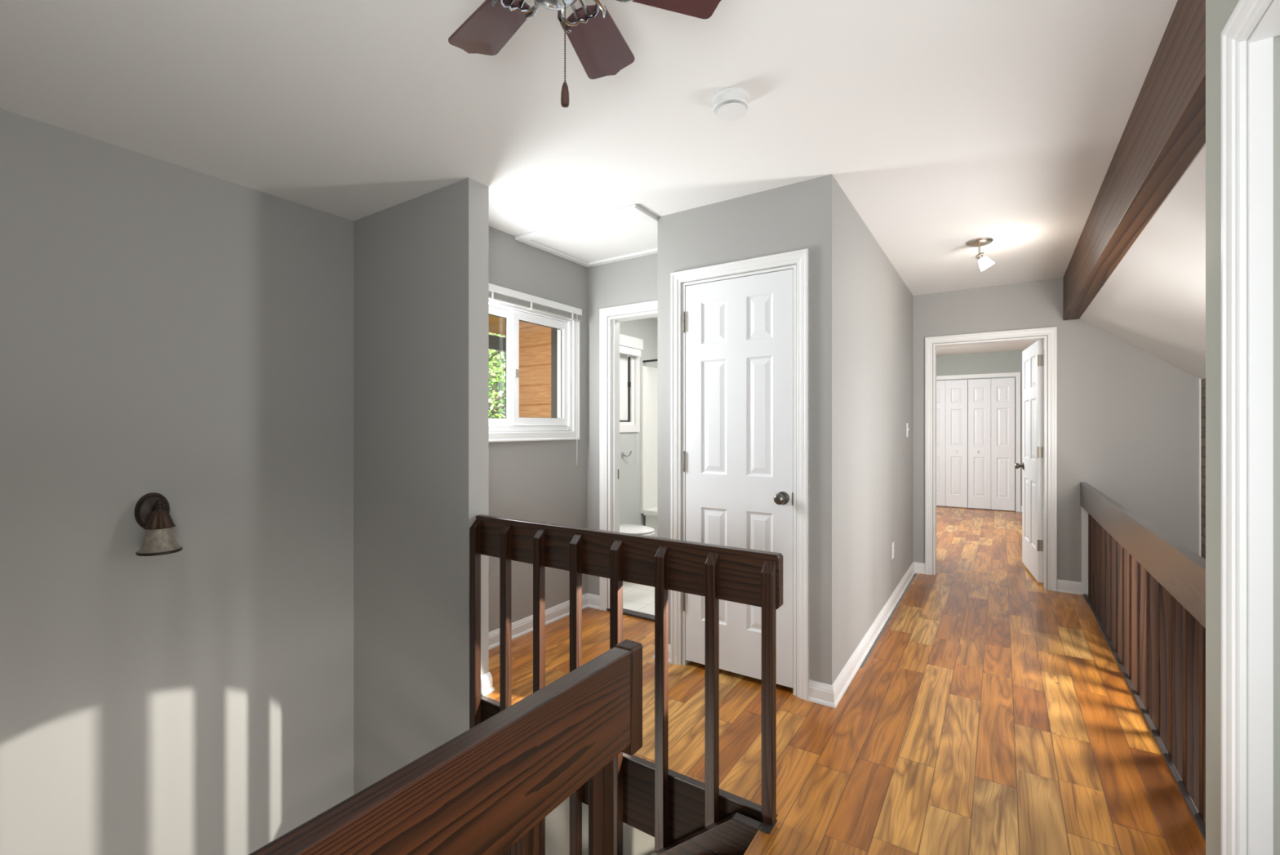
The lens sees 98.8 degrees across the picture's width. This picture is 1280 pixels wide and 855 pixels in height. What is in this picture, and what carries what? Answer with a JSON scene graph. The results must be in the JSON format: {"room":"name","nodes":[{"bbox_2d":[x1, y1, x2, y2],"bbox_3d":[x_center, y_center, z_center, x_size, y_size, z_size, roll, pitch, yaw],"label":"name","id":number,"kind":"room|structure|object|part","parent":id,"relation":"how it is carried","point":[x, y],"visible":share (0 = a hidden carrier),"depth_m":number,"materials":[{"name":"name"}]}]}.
{"room":"upstairs hallway landing","nodes":[
{"label":"upstairs hallway landing","id":0,"kind":"room"},
{"bbox_2d":[0,108,353,854],"bbox_3d":[-2.540,1.356,1.802,0.120,5.040,3.417,0,0,33],"label":"wall","id":1,"kind":"structure","parent":0,"point":[184,335],"depth_m":2.39,"materials":[{"name":"grey paint"}]},
{"bbox_2d":[133,492,182,555],"bbox_3d":[-2.026,0.401,2.308,0.180,0.242,0.148,0,0,33],"label":"wall sconce","id":2,"kind":"object","parent":1,"relation":"attached to","point":[152,510],"visible":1,"depth_m":2.29,"materials":[{"name":"brown metal"}]},
{"bbox_3d":[-2.087,0.359,2.353,0.030,0.158,0.117,0,0,33],"label":"plate","id":3,"kind":"part","parent":2,"relation":"part of","materials":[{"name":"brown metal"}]},
{"bbox_3d":[-2.042,0.329,2.319,0.102,0.057,0.032,0,0,33],"label":"arm","id":4,"kind":"part","parent":2,"relation":"part of","materials":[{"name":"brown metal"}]},
{"bbox_3d":[-2.013,0.457,2.300,0.142,0.122,0.142,0,0,33],"label":"lamp shade","id":5,"kind":"part","parent":2,"relation":"part of","materials":[{"name":"white glass"}]},
{"bbox_2d":[353,177,488,794],"bbox_3d":[-1.174,1.356,2.877,0.978,5.040,0.119,0,0,33],"label":"wall","id":6,"kind":"structure","parent":0,"point":[421,263],"depth_m":2.77,"materials":[{"name":"grey paint"}]},
{"bbox_2d":[480,671,494,695],"bbox_3d":[-0.892,1.230,2.743,0.399,0.092,0.072,0,0,33],"label":"baseboard","id":7,"kind":"structure","parent":6,"relation":"attached to","point":[486,687],"depth_m":2.63,"materials":[{"name":"white paint"}]},
{"bbox_2d":[488,226,587,631],"bbox_3d":[-0.772,0.056,3.437,0.120,2.440,1.258,0,0,33],"label":"wall","id":8,"kind":"structure","parent":0,"point":[546,481],"depth_m":3.51,"materials":[{"name":"grey paint"}]},
{"bbox_2d":[488,299,579,441],"bbox_3d":[-0.761,-0.366,3.432,0.134,0.903,1.043,0,0,33],"label":"window","id":9,"kind":"structure","parent":8,"relation":"in","point":[513,314],"depth_m":3.53,"materials":[{"name":"white plastic"}]},
{"bbox_3d":[-0.911,-0.366,3.263,0.030,0.709,0.407,0,0,33],"label":"sash","id":10,"kind":"part","parent":9,"relation":"part of","materials":[{"name":"white plastic"}]},
{"bbox_2d":[488,283,582,321],"bbox_3d":[-0.691,-0.282,3.388,0.032,1.076,1.020,0,0,33],"label":"window blind","id":11,"kind":"object","parent":9,"relation":"attached to","point":[497,293],"visible":0.76,"depth_m":3.41,"materials":[{"name":"white paint"}]},
{"bbox_3d":[-0.693,-0.740,3.389,0.024,0.012,1.010,0,0,33],"label":"rail","id":12,"kind":"part","parent":11,"relation":"part of","materials":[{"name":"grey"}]},
{"bbox_3d":[-0.651,-0.366,3.576,0.030,0.709,0.503,0,0,33],"label":"sash","id":13,"kind":"part","parent":9,"relation":"part of","materials":[{"name":"white plastic"}]},
{"bbox_2d":[488,592,599,649],"bbox_3d":[-0.671,1.230,3.370,0.122,0.092,1.258,0,0,33],"label":"baseboard","id":14,"kind":"structure","parent":8,"relation":"attached to","point":[521,627],"depth_m":3.57,"materials":[{"name":"white paint"}]},
{"bbox_2d":[519,253,657,608],"bbox_3d":[-0.303,0.026,3.931,1.650,2.500,0.146,0,0,33],"label":"wall","id":15,"kind":"structure","parent":0,"point":[634,280],"depth_m":3.90,"materials":[{"name":"grey paint"}]},
{"bbox_2d":[551,328,557,417],"bbox_3d":[-0.573,-0.074,3.986,0.140,2.100,0.058,0,0,33],"label":"trim","id":16,"kind":"structure","parent":15,"relation":"attached to","point":[553,331],"depth_m":3.99,"materials":[{"name":"brown"}]},
{"bbox_2d":[599,300,657,610],"bbox_3d":[0.080,0.222,3.685,0.786,2.108,0.136,0,0,33],"label":"door frame","id":17,"kind":"structure","parent":15,"relation":"attached to","point":[613,322],"depth_m":3.83,"materials":[{"name":"white paint"}]},
{"bbox_2d":[0,0,1177,355],"bbox_3d":[2.072,-1.214,3.784,5.900,0.100,11.800,0,0,33],"label":"ceiling","id":18,"kind":"structure","parent":0,"point":[945,125],"depth_m":1.98,"materials":[{"name":"white paint"}]},
{"bbox_2d":[448,0,721,107],"bbox_3d":[-0.177,-0.913,1.114,0.734,0.501,0.724,0,0,33],"label":"ceiling fan","id":19,"kind":"object","parent":18,"relation":"hanging from","point":[602,50],"visible":1,"depth_m":1.29,"materials":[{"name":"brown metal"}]},
{"bbox_3d":[-0.353,-0.949,1.302,0.130,0.033,0.240,0,0,-43],"label":"blade","id":20,"kind":"part","parent":19,"relation":"part of","materials":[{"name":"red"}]},
{"bbox_3d":[-0.256,-0.957,1.201,0.107,0.063,0.117,0,0,-43],"label":"blade arm","id":21,"kind":"part","parent":19,"relation":"part of","materials":[{"name":"silver metal"}]},
{"bbox_3d":[-0.155,-0.811,1.133,0.003,0.205,0.003,0,0,33],"label":"pull chain","id":22,"kind":"part","parent":19,"relation":"part of","materials":[{"name":"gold metal"}]},
{"bbox_3d":[-0.155,-0.688,1.133,0.018,0.051,0.018,0,0,33],"label":"chain pull","id":23,"kind":"part","parent":19,"relation":"part of","materials":[{"name":"brown wood"}]},
{"bbox_3d":[-0.141,-0.957,1.226,0.107,0.063,0.117,0,0,17],"label":"blade arm","id":24,"kind":"part","parent":19,"relation":"part of","materials":[{"name":"silver metal"}]},
{"bbox_3d":[-0.102,-0.949,1.361,0.130,0.033,0.240,0,0,17],"label":"blade","id":25,"kind":"part","parent":19,"relation":"part of","materials":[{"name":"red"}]},
{"bbox_3d":[-0.061,-0.957,1.139,0.117,0.063,0.107,0,0,-13],"label":"blade arm","id":26,"kind":"part","parent":19,"relation":"part of","materials":[{"name":"silver metal"}]},
{"bbox_3d":[0.074,-0.949,1.172,0.240,0.033,0.130,0,0,-13],"label":"blade","id":27,"kind":"part","parent":19,"relation":"part of","materials":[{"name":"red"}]},
{"bbox_2d":[515,204,657,267],"bbox_3d":[-0.200,-1.153,3.392,0.884,0.022,0.702,0,0,33],"label":"attic hatch","id":28,"kind":"object","parent":18,"relation":"attached to","point":[629,232],"visible":0.77,"depth_m":3.33,"materials":[{"name":"white paint"}]},
{"bbox_3d":[-0.200,-1.160,3.392,0.768,0.008,0.586,0,0,33],"label":"panel","id":29,"kind":"part","parent":28,"relation":"part of","materials":[{"name":"white paint"}]},
{"bbox_2d":[711,87,750,120],"bbox_3d":[0.322,-1.137,1.943,0.134,0.052,0.134,0,0,33],"label":"smoke detector","id":30,"kind":"object","parent":18,"relation":"attached to","point":[730,104],"visible":1,"depth_m":1.91,"materials":[{"name":"white plastic"}]},
{"bbox_3d":[0.322,-1.160,1.943,0.134,0.008,0.134,0,0,33],"label":"plate","id":31,"kind":"part","parent":30,"relation":"part of","materials":[{"name":"white plastic"}]},
{"bbox_2d":[965,237,994,271],"bbox_3d":[2.126,-1.071,3.431,0.153,0.186,0.146,0,0,33],"label":"ceiling spotlight","id":32,"kind":"object","parent":18,"relation":"attached to","point":[984,262],"visible":1,"depth_m":3.41,"materials":[{"name":"white glass"}]},
{"bbox_3d":[2.123,-1.107,3.433,0.018,0.075,0.018,0,0,33],"label":"stem","id":33,"kind":"part","parent":32,"relation":"part of","materials":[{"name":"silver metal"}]},
{"bbox_3d":[2.162,-1.023,3.425,0.086,0.090,0.081,0,0,33],"label":"lamp glass","id":34,"kind":"part","parent":32,"relation":"part of","materials":[{"name":"white glass"}]},
{"bbox_2d":[1062,0,1205,319],"bbox_3d":[1.853,-1.022,1.995,0.098,0.383,5.371,0,0,33],"label":"ceiling beam","id":35,"kind":"structure","parent":18,"relation":"attached to","point":[1164,131],"depth_m":1.85,"materials":[{"name":"brown wood"}]},
{"bbox_2d":[545,795,669,854],"bbox_3d":[-0.142,2.701,2.234,1.454,2.350,0.059,0,0,33],"label":"wall","id":36,"kind":"structure","parent":0,"point":[635,841],"depth_m":2.30,"materials":[{"name":"beige paint"}]},
{"bbox_2d":[619,317,657,525],"bbox_3d":[0.888,0.056,4.968,2.420,2.440,3.125,0,0,33],"label":"wall","id":37,"kind":"structure","parent":0,"point":[646,329],"depth_m":5.50,"materials":[{"name":"grey paint"}]},
{"bbox_2d":[621,450,631,457],"bbox_3d":[-0.134,0.260,5.348,0.108,0.064,0.041,0,0,-11],"label":"towel hook","id":38,"kind":"object","parent":37,"relation":"attached to","point":[623,455],"visible":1,"depth_m":5.33,"materials":[{"name":"silver metal"}]},
{"bbox_2d":[619,353,639,432],"bbox_3d":[-0.259,-0.404,5.294,0.126,0.904,0.744,0,0,33],"label":"window","id":39,"kind":"structure","parent":37,"relation":"in","point":[626,362],"depth_m":5.47,"materials":[{"name":"white plastic"}]},
{"bbox_3d":[-0.266,-0.404,5.268,0.023,0.700,0.487,0,0,33],"label":"sash","id":40,"kind":"part","parent":39,"relation":"part of","materials":[{"name":"white plastic"}]},
{"bbox_2d":[619,333,643,459],"bbox_3d":[-0.184,-0.279,5.237,0.057,1.210,0.705,0,0,33],"label":"roller blind","id":41,"kind":"object","parent":39,"relation":"attached to","point":[628,345],"visible":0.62,"depth_m":5.34,"materials":[{"name":"white fabric"}]},
{"bbox_2d":[643,359,657,362],"bbox_3d":[0.694,-0.694,5.218,1.578,0.052,0.022,0,0,33],"label":"shower rod","id":42,"kind":"object","parent":37,"relation":"attached to","point":[651,360],"visible":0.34,"depth_m":5.60,"materials":[{"name":"black metal"}]},
{"bbox_2d":[640,365,657,537],"bbox_3d":[0.886,0.317,5.510,1.579,1.892,0.800,0,0,33],"label":"shower curtain","id":43,"kind":"object","parent":42,"relation":"hanging from","point":[648,375],"visible":0.2,"depth_m":5.67,"materials":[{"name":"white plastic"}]},
{"bbox_2d":[657,173,838,695],"bbox_3d":[0.521,0.056,2.829,0.940,2.440,0.115,0,0,33],"label":"wall","id":44,"kind":"structure","parent":0,"point":[803,215],"depth_m":2.60,"materials":[{"name":"grey paint"}]},
{"bbox_2d":[682,269,793,687],"bbox_3d":[0.476,0.244,2.775,0.599,2.004,0.101,0,0,33],"label":"door","id":45,"kind":"structure","parent":44,"relation":"in","point":[740,331],"depth_m":2.77,"materials":[{"name":"white paint"}]},
{"bbox_3d":[0.671,0.341,2.623,0.054,0.054,0.062,0,0,33],"label":"knob","id":46,"kind":"part","parent":45,"relation":"part of","materials":[{"name":"grey metal"}]},
{"bbox_2d":[671,248,809,700],"bbox_3d":[0.512,0.219,2.823,0.743,2.113,0.136,0,0,33],"label":"door frame","id":47,"kind":"structure","parent":44,"relation":"attached to","point":[800,257],"depth_m":2.62,"materials":[{"name":"white paint"}]},
{"bbox_2d":[484,506,1205,854],"bbox_3d":[2.114,1.395,3.757,5.800,0.262,11.800,0,0,33],"label":"floor","id":48,"kind":"structure","parent":0,"point":[993,712],"depth_m":2.32,"materials":[{"name":"brown wood"}]},
{"bbox_2d":[480,694,761,812],"bbox_3d":[-0.172,1.273,2.210,1.427,0.006,0.028,0,0,33],"label":"strip","id":49,"kind":"object","parent":48,"relation":"on","point":[723,793],"depth_m":1.98,"materials":[{"name":"brown wood"}]},
{"bbox_2d":[480,699,764,844],"bbox_3d":[-0.179,1.401,2.212,1.412,0.250,0.024,0,0,33],"label":"fascia","id":50,"kind":"object","parent":48,"relation":"attached to","point":[686,802],"depth_m":2.04,"materials":[{"name":"brown wood"}]},
{"bbox_2d":[469,514,782,854],"bbox_3d":[-0.161,1.558,2.186,1.471,2.286,0.075,0,0,33],"label":"landing railing","id":51,"kind":"object","parent":50,"relation":"attached to","point":[754,577],"visible":0.94,"depth_m":2.08,"materials":[{"name":"brown wood"}]},
{"bbox_3d":[-0.151,0.505,2.202,1.471,0.180,0.038,0,0,33],"label":"rail","id":52,"kind":"part","parent":51,"relation":"part of","materials":[{"name":"brown wood"}]},
{"bbox_2d":[606,608,654,621],"bbox_3d":[0.068,1.268,3.667,0.680,0.016,0.070,0,0,33],"label":"threshold","id":53,"kind":"object","parent":48,"relation":"on","point":[625,611],"visible":0.35,"depth_m":3.70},
{"bbox_2d":[619,524,654,536],"bbox_3d":[-0.195,0.874,4.654,0.706,0.776,0.460,0,0,33],"label":"toilet","id":54,"kind":"object","parent":48,"relation":"on","point":[626,528],"visible":0.21,"depth_m":4.50,"materials":[{"name":"white ceramic"}]},
{"bbox_3d":[-0.080,0.870,4.578,0.430,0.019,0.374,0,0,33],"label":"seat","id":55,"kind":"part","parent":54,"relation":"part of","materials":[{"name":"white plastic"}]},
{"bbox_2d":[649,812,777,854],"bbox_3d":[-0.782,2.392,2.092,2.393,2.235,0.836,0,0,33],"label":"staircase","id":56,"kind":"structure","parent":48,"relation":"attached to","point":[732,834],"depth_m":1.81,"materials":[{"name":"brown wood"}]},
{"bbox_2d":[1080,482,1205,825],"bbox_3d":[2.401,0.968,2.652,0.084,1.097,3.670,0,0,33],"label":"railing","id":57,"kind":"object","parent":48,"relation":"attached to","point":[1147,588],"visible":0.5,"depth_m":2.26,"materials":[{"name":"brown wood"}]},
{"bbox_3d":[2.381,0.507,2.664,0.038,0.177,3.670,0,0,33],"label":"rail","id":58,"kind":"part","parent":57,"relation":"part of","materials":[{"name":"brown wood"}]},
{"bbox_2d":[1083,593,1205,841],"bbox_3d":[2.390,1.271,2.660,0.019,0.010,3.637,0,0,33],"label":"strip","id":59,"kind":"object","parent":48,"relation":"on","point":[1193,809],"visible":1,"depth_m":2.24,"materials":[{"name":"brown wood"}]},
{"bbox_3d":[-0.506,1.411,0.369,0.030,0.230,3.259,0,0,33],"label":"fascia","id":60,"kind":"object","parent":48,"relation":"attached to","visible":0},
{"bbox_2d":[248,639,642,854],"bbox_3d":[-0.480,0.970,0.398,0.086,1.110,1.636,0,0,33],"label":"stair railing","id":61,"kind":"object","parent":60,"relation":"attached to","point":[487,789],"visible":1,"depth_m":0.77,"materials":[{"name":"brown wood"}]},
{"bbox_2d":[838,184,913,674],"bbox_3d":[1.630,0.056,3.763,0.115,2.440,2.664,0,0,33],"label":"wall","id":62,"kind":"structure","parent":0,"point":[876,304],"depth_m":3.21,"materials":[{"name":"grey paint"}]},
{"bbox_2d":[808,561,924,707],"bbox_3d":[1.637,1.230,3.677,0.124,0.092,2.803,0,0,35],"label":"baseboard","id":63,"kind":"structure","parent":62,"relation":"attached to","point":[822,693],"depth_m":2.94,"materials":[{"name":"white paint"}]},
{"bbox_2d":[891,541,893,559],"bbox_3d":[1.810,0.878,3.924,0.008,0.114,0.070,0,0,33],"label":"power outlet","id":64,"kind":"object","parent":62,"relation":"attached to","point":[892,543],"visible":1,"depth_m":3.90,"materials":[{"name":"white plastic"}]},
{"bbox_2d":[906,422,909,436],"bbox_3d":[2.208,0.021,4.521,0.016,0.114,0.070,0,0,33],"label":"light switch","id":65,"kind":"object","parent":62,"relation":"attached to","point":[907,424],"visible":1,"depth_m":4.51,"materials":[{"name":"white plastic"}]},
{"bbox_2d":[936,348,1044,511],"bbox_3d":[5.873,0.056,8.285,4.500,2.440,0.100,0,0,33],"label":"wall","id":66,"kind":"structure","parent":0,"point":[1005,362],"depth_m":8.54,"materials":[{"name":"grey paint"}]},
{"bbox_2d":[936,379,967,507],"bbox_3d":[4.911,0.255,8.823,0.609,2.018,0.054,0,0,33],"label":"door","id":67,"kind":"structure","parent":66,"relation":"in","point":[951,395],"depth_m":8.78,"materials":[{"name":"white paint"}]},
{"bbox_2d":[936,372,1020,511],"bbox_3d":[5.181,0.220,8.673,1.374,2.113,0.014,0,0,33],"label":"door frame","id":68,"kind":"structure","parent":66,"relation":"attached to","point":[1017,375],"depth_m":8.32,"materials":[{"name":"white paint"}]},
{"bbox_2d":[968,377,1014,511],"bbox_3d":[5.427,0.255,8.484,0.609,2.018,0.054,0,0,33],"label":"door","id":69,"kind":"structure","parent":66,"relation":"in","point":[991,402],"depth_m":8.48,"materials":[{"name":"white paint"}]},
{"bbox_2d":[913,277,1198,595],"bbox_3d":[3.502,1.356,4.196,2.765,5.040,0.119,0,0,33],"label":"wall","id":70,"kind":"structure","parent":0,"point":[1127,416],"depth_m":4.18,"materials":[{"name":"grey paint"}]},
{"bbox_2d":[924,326,1057,591],"bbox_3d":[2.900,0.245,4.580,0.918,2.061,0.140,0,0,33],"label":"door frame","id":71,"kind":"structure","parent":70,"relation":"attached to","point":[1051,331],"depth_m":4.47,"materials":[{"name":"white paint"}]},
{"bbox_2d":[1014,339,1043,582],"bbox_3d":[3.442,0.274,4.773,0.167,1.965,0.771,0,0,22],"label":"door","id":72,"kind":"structure","parent":70,"relation":"in","point":[1032,465],"depth_m":4.65,"materials":[{"name":"white paint"}]},
{"bbox_3d":[3.515,0.356,5.091,0.064,0.054,0.054,0,0,33],"label":"knob","id":73,"kind":"part","parent":72,"relation":"part of","materials":[{"name":"grey metal"}]},
{"bbox_2d":[1057,578,1081,594],"bbox_3d":[3.313,1.230,4.237,0.149,0.092,0.020,0,0,33],"label":"baseboard","id":74,"kind":"structure","parent":70,"relation":"attached to","point":[1063,585],"depth_m":4.24,"materials":[{"name":"white paint"}]},
{"bbox_2d":[1081,506,1088,595],"bbox_3d":[3.395,0.938,4.186,0.044,0.676,0.016,0,0,33],"label":"trim","id":75,"kind":"structure","parent":70,"relation":"attached to","point":[1084,513],"depth_m":4.18,"materials":[{"name":"white paint"}]},
{"bbox_2d":[1079,142,1205,379],"bbox_3d":[2.517,-0.504,1.558,1.510,1.575,5.371,0,0,33],"label":"ceiling","id":76,"kind":"structure","parent":0,"point":[1153,301],"depth_m":2.79,"materials":[{"name":"white paint"}]},
{"bbox_2d":[1200,377,1205,559],"bbox_3d":[3.451,1.746,2.861,0.282,4.260,2.174,0,0,33],"label":"brick wall","id":77,"kind":"structure","parent":0,"point":[1202,380],"depth_m":3.79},
{"bbox_2d":[1198,377,1200,555],"bbox_3d":[3.922,1.765,3.844,0.009,4.222,0.013,0,0,33],"label":"trim","id":78,"kind":"structure","parent":77,"relation":"attached to","point":[1199,380],"depth_m":3.84,"materials":[{"name":"white paint"}]},
{"bbox_2d":[1205,0,1279,854],"bbox_3d":[0.400,0.056,-0.193,0.119,2.440,3.317,0,0,33],"label":"wall","id":79,"kind":"structure","parent":0,"point":[1218,12],"depth_m":1.15,"materials":[{"name":"grey paint"}]},
{"bbox_2d":[1221,0,1279,854],"bbox_3d":[0.933,0.250,0.635,0.140,2.052,0.971,0,0,33],"label":"door frame","id":80,"kind":"structure","parent":79,"relation":"attached to","point":[1246,14],"depth_m":1.02,"materials":[{"name":"white paint"}]},
{"bbox_3d":[0.339,0.056,3.307,0.110,2.440,0.483,0,0,33],"label":"wall","id":81,"kind":"structure","parent":0,"visible":0},
{"bbox_2d":[652,644,671,662],"bbox_3d":[0.255,1.230,3.212,0.114,0.092,0.503,0,0,33],"label":"baseboard","id":82,"kind":"structure","parent":81,"relation":"attached to","point":[669,645],"depth_m":2.98,"materials":[{"name":"white paint"}]},
{"label":"outside","id":83,"kind":"structure","parent":0,"visible":0},
{"bbox_2d":[488,315,505,335],"bbox_3d":[-0.954,-1.036,4.474,1.314,0.335,2.775,0,0,33],"label":"ceiling","id":84,"kind":"structure","parent":83,"point":[496,324],"depth_m":4.88,"materials":[{"name":"brown wood"}]},
{"bbox_2d":[488,334,505,351],"bbox_3d":[-1.747,-0.786,4.502,0.050,0.125,3.600,0,0,33],"label":"fascia","id":85,"kind":"object","parent":84,"relation":"attached to","point":[495,343],"depth_m":5.10,"materials":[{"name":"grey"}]},
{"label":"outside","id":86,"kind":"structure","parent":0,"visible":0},
{"bbox_3d":[-8.645,4.051,12.875,23.400,0.050,36.000,0,0,33],"label":"ground","id":87,"kind":"structure","parent":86,"visible":0},
{"bbox_2d":[488,332,505,417],"bbox_3d":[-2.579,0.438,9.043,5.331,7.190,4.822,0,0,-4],"label":"tree","id":88,"kind":"object","parent":87,"relation":"on","point":[495,373],"visible":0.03,"depth_m":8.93,"materials":[{"name":"green plant"}]}
]}

